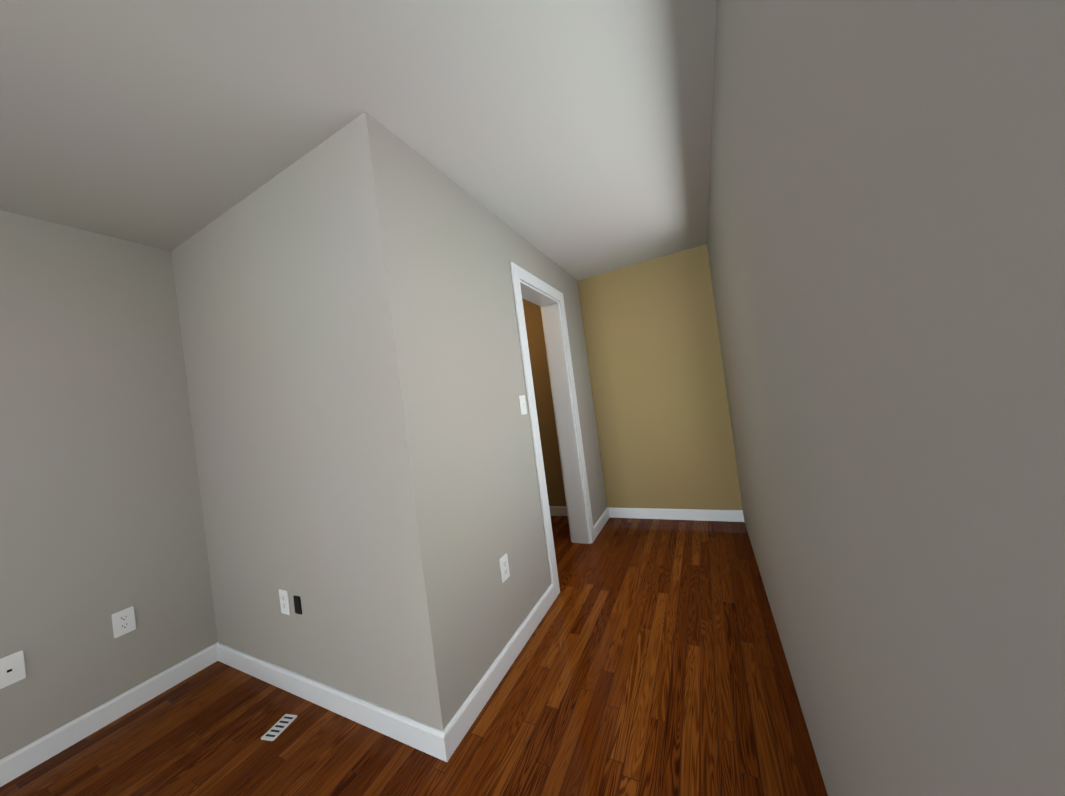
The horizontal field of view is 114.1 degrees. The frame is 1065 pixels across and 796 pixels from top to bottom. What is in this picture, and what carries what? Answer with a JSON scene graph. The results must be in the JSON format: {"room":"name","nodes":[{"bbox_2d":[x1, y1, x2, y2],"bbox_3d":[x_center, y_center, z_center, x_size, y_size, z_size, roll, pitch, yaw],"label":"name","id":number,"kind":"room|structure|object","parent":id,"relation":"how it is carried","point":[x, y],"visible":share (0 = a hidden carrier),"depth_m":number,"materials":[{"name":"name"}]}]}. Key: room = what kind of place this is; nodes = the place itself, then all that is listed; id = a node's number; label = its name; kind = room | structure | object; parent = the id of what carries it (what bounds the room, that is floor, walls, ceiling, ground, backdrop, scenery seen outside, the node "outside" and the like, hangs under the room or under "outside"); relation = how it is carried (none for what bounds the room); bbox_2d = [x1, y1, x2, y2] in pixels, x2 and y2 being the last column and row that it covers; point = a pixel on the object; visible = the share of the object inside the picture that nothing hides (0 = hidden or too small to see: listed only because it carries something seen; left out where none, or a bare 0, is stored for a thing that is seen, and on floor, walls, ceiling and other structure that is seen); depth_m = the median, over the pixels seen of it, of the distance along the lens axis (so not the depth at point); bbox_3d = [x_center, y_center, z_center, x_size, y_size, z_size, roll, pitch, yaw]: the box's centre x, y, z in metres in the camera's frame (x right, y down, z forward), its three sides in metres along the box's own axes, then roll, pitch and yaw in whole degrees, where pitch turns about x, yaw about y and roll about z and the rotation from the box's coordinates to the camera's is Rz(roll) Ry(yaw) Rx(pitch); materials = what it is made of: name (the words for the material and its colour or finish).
{"room":"empty room","nodes":[
{"label":"empty room","id":0,"kind":"room"},
{"bbox_2d":[0,210,217,759],"bbox_3d":[-3.317,0.475,-0.465,0.140,2.440,5.684,-8,-1,26],"label":"wall","id":1,"kind":"structure","parent":0,"point":[101,518],"depth_m":1.70,"materials":[{"name":"beige paint"}]},
{"bbox_2d":[0,650,25,688],"bbox_3d":[-2.195,1.142,1.447,0.008,0.120,0.074,-8,-1,26],"label":"electrical outlet","id":2,"kind":"object","parent":1,"relation":"attached to","point":[12,669],"visible":1,"depth_m":1.45,"materials":[{"name":"white plastic"}]},
{"bbox_2d":[0,645,215,786],"bbox_3d":[-3.066,1.623,-0.448,0.016,0.098,5.544,-8,-1,26],"label":"baseboard","id":3,"kind":"structure","parent":1,"relation":"attached to","point":[35,753],"depth_m":1.62,"materials":[{"name":"white paint"}]},
{"bbox_2d":[111,606,135,637],"bbox_3d":[-2.054,1.127,1.735,0.008,0.120,0.074,-8,-1,26],"label":"electrical outlet","id":4,"kind":"object","parent":1,"relation":"attached to","point":[123,622],"visible":1,"depth_m":1.73,"materials":[{"name":"white plastic"}]},
{"bbox_2d":[171,112,465,729],"bbox_3d":[-1.274,0.232,1.769,1.862,2.440,0.140,-8,-1,26],"label":"wall","id":5,"kind":"structure","parent":0,"point":[320,496],"depth_m":1.50,"materials":[{"name":"beige paint"}]},
{"bbox_2d":[279,589,290,614],"bbox_3d":[-1.226,1.007,1.703,0.074,0.120,0.008,-8,-1,26],"label":"outlet","id":6,"kind":"object","parent":5,"relation":"attached to","point":[284,601],"visible":1,"depth_m":1.70,"materials":[{"name":"white plastic"}]},
{"bbox_2d":[293,596,301,614],"bbox_3d":[-1.127,0.994,1.656,0.050,0.085,0.006,-8,-1,26],"label":"outlet","id":7,"kind":"object","parent":5,"relation":"attached to","point":[297,605],"visible":1,"depth_m":1.65,"materials":[{"name":"black plastic"}]},
{"bbox_2d":[212,642,451,761],"bbox_3d":[-1.070,1.385,1.644,1.698,0.098,0.016,-8,-1,26],"label":"baseboard","id":8,"kind":"structure","parent":5,"relation":"attached to","point":[440,744],"depth_m":1.51,"materials":[{"name":"white paint"}]},
{"bbox_2d":[0,0,716,280],"bbox_3d":[0.201,-1.277,-0.909,7.210,0.120,8.500,-8,-1,26],"label":"ceiling","id":9,"kind":"structure","parent":0,"point":[572,138],"depth_m":1.28,"materials":[{"name":"white paint"}]},
{"bbox_2d":[0,516,827,795],"bbox_3d":[0.530,1.262,-0.935,7.210,0.120,8.500,-8,-1,26],"label":"floor","id":10,"kind":"structure","parent":0,"point":[650,660],"depth_m":1.44,"materials":[{"name":"brown wood"}]},
{"bbox_2d":[261,714,296,740],"bbox_3d":[-1.103,1.435,1.505,0.070,0.004,0.115,-8,-1,14],"label":"floor vent","id":11,"kind":"object","parent":10,"relation":"in","point":[279,727],"visible":1,"depth_m":1.50,"materials":[{"name":"white metal"}]},
{"bbox_2d":[395,136,606,698],"bbox_3d":[0.039,0.070,2.509,0.140,2.440,2.356,-8,-1,26],"label":"wall","id":12,"kind":"structure","parent":0,"point":[465,248],"depth_m":1.74,"materials":[{"name":"beige paint"}]},
{"bbox_2d":[448,584,554,753],"bbox_3d":[-0.092,1.260,1.743,0.016,0.098,1.021,-8,-1,26],"label":"baseboard","id":13,"kind":"structure","parent":12,"relation":"attached to","point":[466,715],"depth_m":1.57,"materials":[{"name":"white paint"}]},
{"bbox_2d":[499,553,509,582],"bbox_3d":[-0.141,0.867,1.759,0.008,0.120,0.074,-8,-1,26],"label":"outlet","id":14,"kind":"object","parent":12,"relation":"attached to","point":[504,567],"visible":1,"depth_m":1.75,"materials":[{"name":"white plastic"}]},
{"bbox_2d":[519,395,526,414],"bbox_3d":[-0.055,0.043,2.150,0.014,0.120,0.074,-8,-1,26],"label":"light switch","id":15,"kind":"object","parent":12,"relation":"attached to","point":[522,400],"visible":1,"depth_m":2.15,"materials":[{"name":"white plastic"}]},
{"bbox_2d":[510,262,594,598],"bbox_3d":[0.121,0.192,2.663,0.196,2.179,0.918,-8,-1,26],"label":"door frame","id":16,"kind":"structure","parent":12,"relation":"attached to","point":[543,295],"depth_m":2.96,"materials":[{"name":"white paint"}]},
{"bbox_2d":[593,507,611,538],"bbox_3d":[0.649,1.179,3.260,0.016,0.098,0.521,-8,-1,26],"label":"baseboard","id":17,"kind":"structure","parent":12,"relation":"attached to","point":[607,514],"depth_m":3.27,"materials":[{"name":"white paint"}]},
{"bbox_2d":[522,244,742,509],"bbox_3d":[2.199,-0.207,2.829,7.210,2.440,0.140,-8,-1,26],"label":"wall","id":18,"kind":"structure","parent":0,"point":[659,391],"depth_m":3.27,"materials":[{"name":"beige paint"}]},
{"bbox_2d":[549,506,567,515],"bbox_3d":[-0.076,1.280,3.933,1.552,0.098,0.015,-8,-1,26],"label":"baseboard","id":19,"kind":"structure","parent":18,"relation":"attached to","point":[554,510],"depth_m":3.75,"materials":[{"name":"white paint"}]},
{"bbox_2d":[608,507,743,521],"bbox_3d":[1.297,1.095,3.252,1.196,0.098,0.016,-8,-1,26],"label":"baseboard","id":20,"kind":"structure","parent":18,"relation":"attached to","point":[640,513],"depth_m":3.21,"materials":[{"name":"white paint"}]},
{"bbox_2d":[707,0,1064,795],"bbox_3d":[1.057,-0.072,1.571,0.140,2.440,3.132,-8,-1,26],"label":"wall","id":21,"kind":"structure","parent":0,"point":[887,314],"depth_m":0.37,"materials":[{"name":"beige paint"}]},
{"bbox_2d":[1012,0,1064,360],"bbox_3d":[1.475,-0.147,-0.460,2.692,2.440,0.140,-8,-1,26],"label":"wall","id":22,"kind":"structure","parent":0,"point":[1040,27],"depth_m":0.19,"materials":[{"name":"beige paint"}]}
]}

